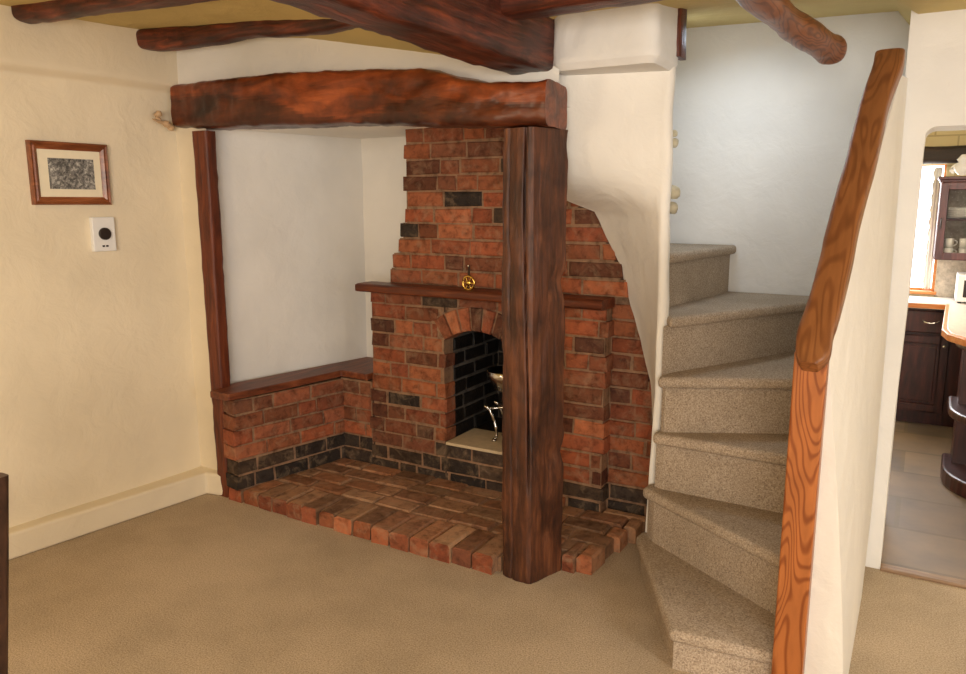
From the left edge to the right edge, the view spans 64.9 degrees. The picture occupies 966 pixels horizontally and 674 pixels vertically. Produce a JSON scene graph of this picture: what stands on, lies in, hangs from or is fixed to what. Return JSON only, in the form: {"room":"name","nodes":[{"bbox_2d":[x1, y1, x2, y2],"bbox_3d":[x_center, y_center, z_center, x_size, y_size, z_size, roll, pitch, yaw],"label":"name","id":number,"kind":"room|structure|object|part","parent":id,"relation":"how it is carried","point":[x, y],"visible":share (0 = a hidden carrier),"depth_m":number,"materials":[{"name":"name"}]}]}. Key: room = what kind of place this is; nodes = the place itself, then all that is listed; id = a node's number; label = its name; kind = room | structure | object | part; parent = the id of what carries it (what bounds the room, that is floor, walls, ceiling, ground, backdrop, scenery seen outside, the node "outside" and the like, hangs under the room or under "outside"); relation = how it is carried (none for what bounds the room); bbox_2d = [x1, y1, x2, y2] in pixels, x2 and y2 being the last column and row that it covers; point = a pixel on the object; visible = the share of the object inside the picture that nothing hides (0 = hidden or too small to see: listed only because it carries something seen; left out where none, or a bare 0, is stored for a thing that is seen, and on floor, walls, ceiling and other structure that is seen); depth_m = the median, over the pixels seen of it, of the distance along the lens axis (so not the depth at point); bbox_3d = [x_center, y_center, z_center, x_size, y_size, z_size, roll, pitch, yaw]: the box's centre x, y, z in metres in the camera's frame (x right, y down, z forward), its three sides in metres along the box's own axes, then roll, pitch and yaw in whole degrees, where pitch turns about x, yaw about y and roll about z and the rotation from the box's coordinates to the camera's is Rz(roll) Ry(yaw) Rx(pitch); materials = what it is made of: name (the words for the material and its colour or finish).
{"room":"traditional dwelling","nodes":[
{"label":"traditional dwelling","id":0,"kind":"room"},
{"bbox_2d":[0,5,200,527],"bbox_3d":[-3.107,0.006,1.980,0.070,2.500,5.494,7,12,34],"label":"wall","id":1,"kind":"structure","parent":0,"point":[98,397],"depth_m":3.69,"materials":[{"name":"beige paint"}]},
{"bbox_2d":[25,140,111,204],"bbox_3d":[-1.935,-0.766,3.567,0.030,0.286,0.364,7,12,34],"label":"framed picture","id":2,"kind":"object","parent":1,"relation":"attached to","point":[60,173],"visible":1,"depth_m":3.55,"materials":[{"name":"wood"},{"name":"paper"},{"name":"glass"}]},
{"bbox_2d":[47,158,95,189],"bbox_3d":[-1.932,-0.766,3.572,0.004,0.140,0.212,7,12,34],"label":"print","id":3,"kind":"object","parent":2,"relation":"attached to","point":[62,173],"depth_m":3.57},
{"bbox_2d":[89,217,116,251],"bbox_3d":[-1.855,-0.503,3.718,0.042,0.166,0.114,7,12,34],"label":"thermostat","id":4,"kind":"object","parent":1,"relation":"attached to","point":[102,229],"visible":1,"depth_m":3.70,"materials":[{"name":"white plastic"}]},
{"bbox_2d":[9,466,222,559],"bbox_3d":[-3.105,1.183,2.146,0.363,0.125,5.447,7,12,34],"label":"baseboard","id":5,"kind":"structure","parent":1,"relation":"attached to","point":[46,531],"depth_m":3.82,"materials":[{"name":"beige paint"}]},
{"bbox_2d":[152,111,174,130],"bbox_3d":[-1.637,-1.106,3.887,0.039,0.096,0.139,5,11,25],"label":"wall hook","id":6,"kind":"object","parent":1,"relation":"attached to","point":[157,114],"visible":1,"depth_m":3.88,"materials":[{"name":"beige ceramic"}]},
{"bbox_2d":[175,127,216,469],"bbox_3d":[-1.553,-0.146,4.139,0.308,2.050,0.007,6,12,29],"label":"wall","id":7,"kind":"structure","parent":0,"point":[200,352],"depth_m":4.13,"materials":[{"name":"beige paint"}]},
{"bbox_2d":[206,129,366,383],"bbox_3d":[-1.099,-0.207,4.488,0.020,2.050,1.050,9,14,43],"label":"wall","id":8,"kind":"structure","parent":0,"point":[291,205],"depth_m":4.42,"materials":[{"name":"white paint"}]},
{"bbox_2d":[176,37,567,138],"bbox_3d":[-0.455,-1.347,3.937,2.300,0.515,1.142,6,12,29],"label":"wall","id":9,"kind":"structure","parent":0,"point":[256,56],"depth_m":3.65,"materials":[{"name":"white paint"}]},
{"bbox_2d":[553,3,677,75],"bbox_3d":[0.519,-1.200,2.979,0.437,0.310,0.302,6,12,29],"label":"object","id":10,"kind":"structure","parent":9,"relation":"attached to","point":[637,38],"depth_m":2.86,"materials":[{"name":"white paint"}]},
{"bbox_2d":[676,8,686,60],"bbox_3d":[0.777,-1.241,2.995,0.042,0.275,0.104,6,12,29],"label":"stub","id":11,"kind":"object","parent":9,"relation":"attached to","point":[682,13],"visible":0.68,"depth_m":2.97,"materials":[{"name":"brown wood"}]},
{"bbox_2d":[361,136,406,356],"bbox_3d":[-0.533,-0.249,4.725,0.780,2.050,0.014,6,12,29],"label":"wall","id":12,"kind":"structure","parent":0,"point":[383,161],"depth_m":4.68,"materials":[{"name":"white paint"}]},
{"bbox_2d":[0,0,965,54],"bbox_3d":[-0.206,-0.911,0.898,7.000,0.373,7.000,6,12,29],"label":"ceiling","id":13,"kind":"structure","parent":0,"point":[700,13],"depth_m":3.29,"materials":[{"name":"paint"}]},
{"bbox_2d":[11,0,216,23],"bbox_3d":[-1.102,-1.347,2.925,1.943,0.109,0.135,4,11,23],"label":"joist","id":14,"kind":"object","parent":13,"relation":"attached to","point":[54,10],"visible":0.98,"depth_m":3.14,"materials":[{"name":"brown wood"}]},
{"bbox_2d":[136,19,358,51],"bbox_3d":[-0.840,-1.383,3.346,1.890,0.130,0.189,6,12,29],"label":"joist","id":15,"kind":"object","parent":13,"relation":"attached to","point":[177,38],"visible":0.56,"depth_m":3.52,"materials":[{"name":"brown wood"}]},
{"bbox_2d":[271,0,559,74],"bbox_3d":[-0.904,-0.915,1.184,0.231,0.382,4.592,6,12,30],"label":"ceiling beam","id":16,"kind":"structure","parent":13,"relation":"attached to","point":[473,32],"depth_m":2.46,"materials":[{"name":"brown wood"}]},
{"bbox_2d":[500,0,662,19],"bbox_3d":[1.803,-1.047,1.727,3.923,0.191,0.163,6,11,29],"label":"ceiling beam","id":17,"kind":"structure","parent":13,"relation":"attached to","point":[513,9],"depth_m":2.56,"materials":[{"name":"brown wood"}]},
{"bbox_2d":[736,0,846,64],"bbox_3d":[0.938,-1.100,2.507,0.156,0.188,1.568,8,13,37],"label":"log","id":18,"kind":"object","parent":13,"relation":"attached to","point":[794,26],"visible":1,"depth_m":2.79,"materials":[{"name":"brown wood"}]},
{"bbox_2d":[8,493,965,673],"bbox_3d":[-0.376,1.495,1.024,7.000,0.100,6.320,6,12,29],"label":"floor","id":19,"kind":"structure","parent":0,"point":[207,583],"depth_m":3.01,"materials":[{"name":"beige carpet"}]},
{"bbox_2d":[0,472,8,673],"bbox_3d":[-1.483,0.810,1.860,0.560,0.958,0.431,6,12,29],"label":"dining chair","id":20,"kind":"object","parent":19,"relation":"on","point":[4,478],"visible":1,"depth_m":1.88,"materials":[{"name":"brown wood"}]},
{"bbox_2d":[192,130,229,497],"bbox_3d":[-1.431,-0.089,4.069,0.109,1.962,0.077,6,12,29],"label":"post","id":21,"kind":"object","parent":19,"relation":"on","point":[204,141],"visible":0.73,"depth_m":4.00,"materials":[{"name":"brown wood"}]},
{"bbox_2d":[229,458,645,574],"bbox_3d":[-0.293,0.888,3.943,2.120,0.085,0.794,6,12,29],"label":"brick hearth","id":22,"kind":"object","parent":19,"relation":"on","point":[442,520],"visible":0.81,"depth_m":3.79,"materials":[{"name":"brown brick"}]},
{"bbox_2d":[210,357,374,490],"bbox_3d":[-0.949,0.527,4.434,0.412,0.622,1.207,9,13,40],"label":"brick wall","id":23,"kind":"structure","parent":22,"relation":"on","point":[278,426],"depth_m":4.32,"materials":[{"name":"brick"}]},
{"bbox_3d":[-0.953,0.239,4.388,0.401,0.039,1.207,9,13,40],"label":"seat","id":24,"kind":"part","parent":23,"relation":"part of","materials":[{"name":"brown wood"}]},
{"bbox_2d":[370,128,652,516],"bbox_3d":[0.255,-0.128,4.197,1.749,1.995,0.709,6,12,29],"label":"brick fireplace","id":25,"kind":"object","parent":19,"relation":"on","point":[431,388],"visible":0.56,"depth_m":3.97,"materials":[{"name":"brick"}]},
{"bbox_2d":[462,265,474,289],"bbox_3d":[-0.068,-0.302,3.869,0.080,0.131,0.038,6,12,29],"label":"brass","id":26,"kind":"object","parent":25,"relation":"attached to","point":[468,282],"visible":1,"depth_m":3.86,"materials":[{"name":"gold metal"}]},
{"bbox_2d":[355,281,614,310],"bbox_3d":[-0.041,-0.220,3.905,1.445,0.057,0.186,6,12,29],"label":"mantel shelf","id":27,"kind":"object","parent":25,"relation":"attached to","point":[598,303],"visible":0.79,"depth_m":3.87,"materials":[{"name":"brown wood"}]},
{"bbox_2d":[484,366,502,441],"bbox_3d":[0.135,0.375,4.190,0.243,0.394,0.220,6,12,29],"label":"basket","id":28,"kind":"object","parent":25,"relation":"on","point":[495,374],"visible":0.27,"depth_m":4.18,"materials":[{"name":"metal"}]},
{"bbox_3d":[0.044,0.474,4.189,0.080,0.199,0.034,6,12,29],"label":"leg","id":29,"kind":"part","parent":28,"relation":"part of","materials":[{"name":"metal"}]},
{"bbox_2d":[486,366,502,391],"bbox_3d":[0.125,0.240,4.172,0.220,0.122,0.220,6,12,29],"label":"basket bowl","id":30,"kind":"object","parent":28,"relation":"on","point":[495,374],"depth_m":4.12,"materials":[{"name":"metal"}]},
{"bbox_3d":[0.136,0.350,4.177,0.183,0.100,0.118,6,12,29],"label":"stem","id":31,"kind":"part","parent":28,"relation":"part of","materials":[{"name":"metal"}]},
{"bbox_3d":[0.099,0.458,4.282,0.080,0.199,0.034,6,12,29],"label":"leg","id":32,"kind":"part","parent":28,"relation":"part of","materials":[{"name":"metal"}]},
{"bbox_2d":[501,127,567,583],"bbox_3d":[0.211,0.104,3.186,0.217,1.888,0.228,6,12,32],"label":"post","id":33,"kind":"object","parent":19,"relation":"on","point":[535,159],"visible":1,"depth_m":3.11,"materials":[{"name":"brown wood"}]},
{"bbox_2d":[170,68,566,130],"bbox_3d":[-0.649,-1.063,3.463,2.150,0.321,0.233,6,12,29],"label":"lintel beam","id":34,"kind":"structure","parent":33,"relation":"on","point":[418,97],"depth_m":3.31,"materials":[{"name":"brown wood"}]},
{"bbox_2d":[636,243,808,673],"bbox_3d":[0.897,0.321,3.422,1.340,1.380,1.824,6,12,29],"label":"staircase","id":35,"kind":"structure","parent":19,"relation":"on","point":[709,550],"depth_m":3.15,"materials":[{"name":"carpet"}]},
{"bbox_2d":[771,48,904,673],"bbox_3d":[1.229,0.068,2.615,0.108,2.158,0.976,7,12,35],"label":"banister","id":36,"kind":"object","parent":19,"relation":"on","point":[817,328],"visible":1,"depth_m":2.37,"materials":[{"name":"brown wood"}]},
{"bbox_3d":[0.985,0.615,2.374,0.093,1.165,0.060,6,12,29],"label":"newel post","id":37,"kind":"part","parent":36,"relation":"part of","materials":[{"name":"brown wood"}]},
{"bbox_3d":[1.229,-0.476,2.519,0.107,1.052,0.976,7,12,35],"label":"handrail","id":38,"kind":"part","parent":36,"relation":"part of","materials":[{"name":"brown wood"}]},
{"bbox_2d":[559,8,677,531],"bbox_3d":[0.564,-0.299,3.538,0.572,2.560,0.810,2,10,10],"label":"wall pillar","id":39,"kind":"structure","parent":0,"point":[620,125],"depth_m":3.13,"materials":[{"name":"white paint"}]},
{"bbox_2d":[670,202,677,213],"bbox_3d":[0.820,-0.559,3.292,0.051,0.054,0.055,6,12,29],"label":"handle","id":40,"kind":"object","parent":39,"relation":"attached to","point":[673,206],"visible":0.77,"depth_m":3.27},
{"bbox_2d":[671,185,679,198],"bbox_3d":[0.820,-0.625,3.279,0.060,0.061,0.059,-1,10,-5],"label":"handle","id":41,"kind":"object","parent":39,"relation":"attached to","point":[675,191],"visible":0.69,"depth_m":3.26,"materials":[{"name":"beige"}]},
{"bbox_2d":[673,130,677,136],"bbox_3d":[0.811,-0.862,3.219,0.028,0.030,0.028,6,12,29],"label":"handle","id":42,"kind":"object","parent":39,"relation":"attached to","point":[675,133],"visible":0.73,"depth_m":3.21,"materials":[{"name":"beige"}]},
{"bbox_2d":[673,138,678,147],"bbox_3d":[0.810,-0.823,3.225,0.038,0.041,0.042,6,12,29],"label":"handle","id":43,"kind":"object","parent":39,"relation":"attached to","point":[675,140],"visible":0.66,"depth_m":3.21,"materials":[{"name":"beige"}]},
{"bbox_2d":[670,11,909,489],"bbox_3d":[1.049,-0.470,4.250,2.350,2.650,0.011,6,12,29],"label":"wall","id":44,"kind":"structure","parent":0,"point":[764,128],"depth_m":3.93,"materials":[{"name":"white paint"}]},
{"bbox_2d":[804,76,907,673],"bbox_3d":[1.340,0.074,2.774,0.202,2.090,1.130,6,12,29],"label":"wall partition","id":45,"kind":"structure","parent":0,"point":[856,362],"depth_m":2.52,"materials":[{"name":"white paint"}]},
{"bbox_2d":[865,9,965,568],"bbox_3d":[2.978,-0.153,2.595,2.825,2.600,0.250,6,12,29],"label":"wall","id":46,"kind":"structure","parent":45,"relation":"in","point":[935,73],"depth_m":3.07,"materials":[{"name":"white paint"}]},
{"bbox_2d":[880,563,965,588],"bbox_3d":[2.113,1.066,3.188,0.795,0.034,0.060,6,12,29],"label":"trim","id":47,"kind":"structure","parent":45,"relation":"attached to","point":[950,581],"depth_m":3.29,"materials":[{"name":"brown wood"}]},
{"bbox_2d":[881,558,965,579],"bbox_3d":[2.146,1.101,3.257,0.900,0.101,0.090,6,12,29],"label":"threshold","id":48,"kind":"structure","parent":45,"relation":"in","point":[883,560],"depth_m":3.38,"materials":[{"name":"stone"}]},
{"bbox_2d":[882,420,965,574],"bbox_3d":[2.828,0.844,4.717,2.800,0.100,3.180,6,12,29],"label":"floor","id":49,"kind":"structure","parent":0,"point":[925,523],"depth_m":4.07,"materials":[{"name":"stone"}]},
{"bbox_2d":[895,308,961,426],"bbox_3d":[3.206,0.182,5.691,1.220,0.865,0.501,6,12,29],"label":"base cabinet","id":50,"kind":"object","parent":49,"relation":"on","point":[930,364],"visible":0.29,"depth_m":5.46,"materials":[{"name":"brown wood"}]},
{"bbox_3d":[3.137,0.260,5.508,0.375,0.563,0.022,6,12,29],"label":"door","id":51,"kind":"part","parent":50,"relation":"part of","materials":[{"name":"brown wood"}]},
{"bbox_3d":[3.137,-0.112,5.442,0.375,0.160,0.022,6,12,29],"label":"drawer","id":52,"kind":"part","parent":50,"relation":"part of","materials":[{"name":"brown wood"}]},
{"bbox_2d":[908,295,965,309],"bbox_3d":[3.294,-0.252,5.566,1.420,0.039,0.495,6,12,29],"label":"countertop","id":53,"kind":"structure","parent":50,"relation":"on","point":[922,302],"depth_m":5.43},
{"bbox_2d":[954,272,965,302],"bbox_3d":[3.612,-0.342,5.394,0.435,0.200,0.324,6,12,29],"label":"microwave","id":54,"kind":"object","parent":53,"relation":"on","point":[960,286],"visible":1,"depth_m":5.36,"materials":[{"name":"white plastic"}]},
{"bbox_2d":[940,344,965,497],"bbox_3d":[3.147,0.386,4.537,0.650,0.865,1.530,6,12,29],"label":"base cabinet","id":55,"kind":"object","parent":49,"relation":"on","point":[953,465],"visible":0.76,"depth_m":4.40,"materials":[{"name":"brown wood"}]},
{"bbox_2d":[940,453,965,497],"bbox_3d":[2.935,0.831,4.242,0.650,0.090,0.680,6,12,29],"label":"shelf","id":56,"kind":"object","parent":55,"relation":"attached to","point":[953,471],"depth_m":4.33,"materials":[{"name":"brown wood"}]},
{"bbox_2d":[941,304,965,346],"bbox_3d":[3.100,-0.060,4.442,0.735,0.040,1.655,6,12,29],"label":"countertop","id":57,"kind":"structure","parent":55,"relation":"on","point":[954,320],"depth_m":4.39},
{"bbox_2d":[948,396,965,424],"bbox_3d":[2.935,0.457,4.176,0.650,0.050,0.680,6,12,29],"label":"shelf","id":58,"kind":"object","parent":55,"relation":"attached to","point":[956,407],"depth_m":4.32,"materials":[{"name":"brown wood"}]},
{"bbox_3d":[3.081,0.402,4.373,0.600,0.770,0.220,6,12,29],"label":"panel","id":59,"kind":"part","parent":55,"relation":"part of","materials":[{"name":"brown wood"}]},
{"bbox_2d":[956,344,965,350],"bbox_3d":[2.935,0.056,4.105,0.650,0.065,0.680,6,12,29],"label":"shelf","id":60,"kind":"object","parent":55,"relation":"attached to","point":[959,346],"depth_m":4.19,"materials":[{"name":"brown wood"}]},
{"bbox_2d":[909,130,965,297],"bbox_3d":[3.561,-0.558,5.758,2.800,2.300,0.150,6,12,29],"label":"wall","id":61,"kind":"structure","parent":0,"point":[938,138],"depth_m":5.61,"materials":[{"name":"beige paint"}]},
{"bbox_2d":[910,164,946,294],"bbox_3d":[3.076,-0.846,5.941,0.890,0.973,0.143,6,12,29],"label":"window","id":62,"kind":"structure","parent":61,"relation":"in","point":[927,178],"depth_m":5.81,"materials":[{"name":"white"}]},
{"bbox_3d":[3.075,-0.378,6.022,0.890,0.023,0.140,6,12,29],"label":"sill","id":63,"kind":"part","parent":62,"relation":"part of","materials":[{"name":"brown wood"}]},
{"bbox_2d":[922,167,942,288],"bbox_3d":[3.388,-0.813,5.734,0.059,0.910,0.018,6,12,29],"label":"lace curtain","id":64,"kind":"object","parent":62,"relation":"hanging from","point":[937,172],"visible":0.89,"depth_m":5.74,"materials":[{"name":"white fabric"}]},
{"bbox_2d":[923,145,965,163],"bbox_3d":[3.473,-1.315,5.471,2.560,0.131,0.171,6,12,29],"label":"beam","id":65,"kind":"structure","parent":61,"relation":"attached to","point":[938,154],"depth_m":5.48,"materials":[{"name":"brown wood"}]},
{"bbox_2d":[933,176,965,260],"bbox_3d":[3.556,-0.846,5.430,0.575,0.590,0.323,6,12,29],"label":"upper cabinet","id":66,"kind":"object","parent":61,"relation":"attached to","point":[950,235],"visible":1,"depth_m":5.40,"materials":[{"name":"brown wood"}]},
{"bbox_3d":[3.557,-1.117,5.383,0.575,0.040,0.315,6,12,29],"label":"cornice","id":67,"kind":"part","parent":66,"relation":"part of","materials":[{"name":"brown wood"}]},
{"bbox_3d":[3.375,-0.819,5.388,0.166,0.446,0.004,6,12,29],"label":"pane","id":68,"kind":"part","parent":66,"relation":"part of","materials":[{"name":"clear glass"}]},
{"bbox_2d":[934,260,965,297],"bbox_3d":[3.909,-0.404,5.486,1.103,0.290,0.012,6,12,29],"label":"backsplash","id":69,"kind":"structure","parent":61,"relation":"attached to","point":[947,270],"depth_m":5.72,"materials":[{"name":"beige tile"}]},
{"bbox_3d":[2.848,-1.437,4.350,2.800,0.080,3.000,6,12,29],"label":"ceiling","id":70,"kind":"structure","parent":0,"visible":0},
{"bbox_2d":[949,154,965,175],"bbox_3d":[2.415,-1.048,3.797,0.076,0.475,0.086,-4,11,-23],"label":"lamp","id":71,"kind":"object","parent":70,"relation":"hanging from","point":[960,167],"visible":1,"depth_m":3.81,"materials":[{"name":"white plastic"}]},
{"bbox_3d":[2.395,-0.855,3.839,0.065,0.064,0.016,6,12,29],"label":"arm","id":72,"kind":"part","parent":71,"relation":"part of"},
{"bbox_3d":[2.417,-0.865,3.824,0.076,0.105,0.076,6,12,29],"label":"lamp shade","id":73,"kind":"part","parent":71,"relation":"part of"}
]}

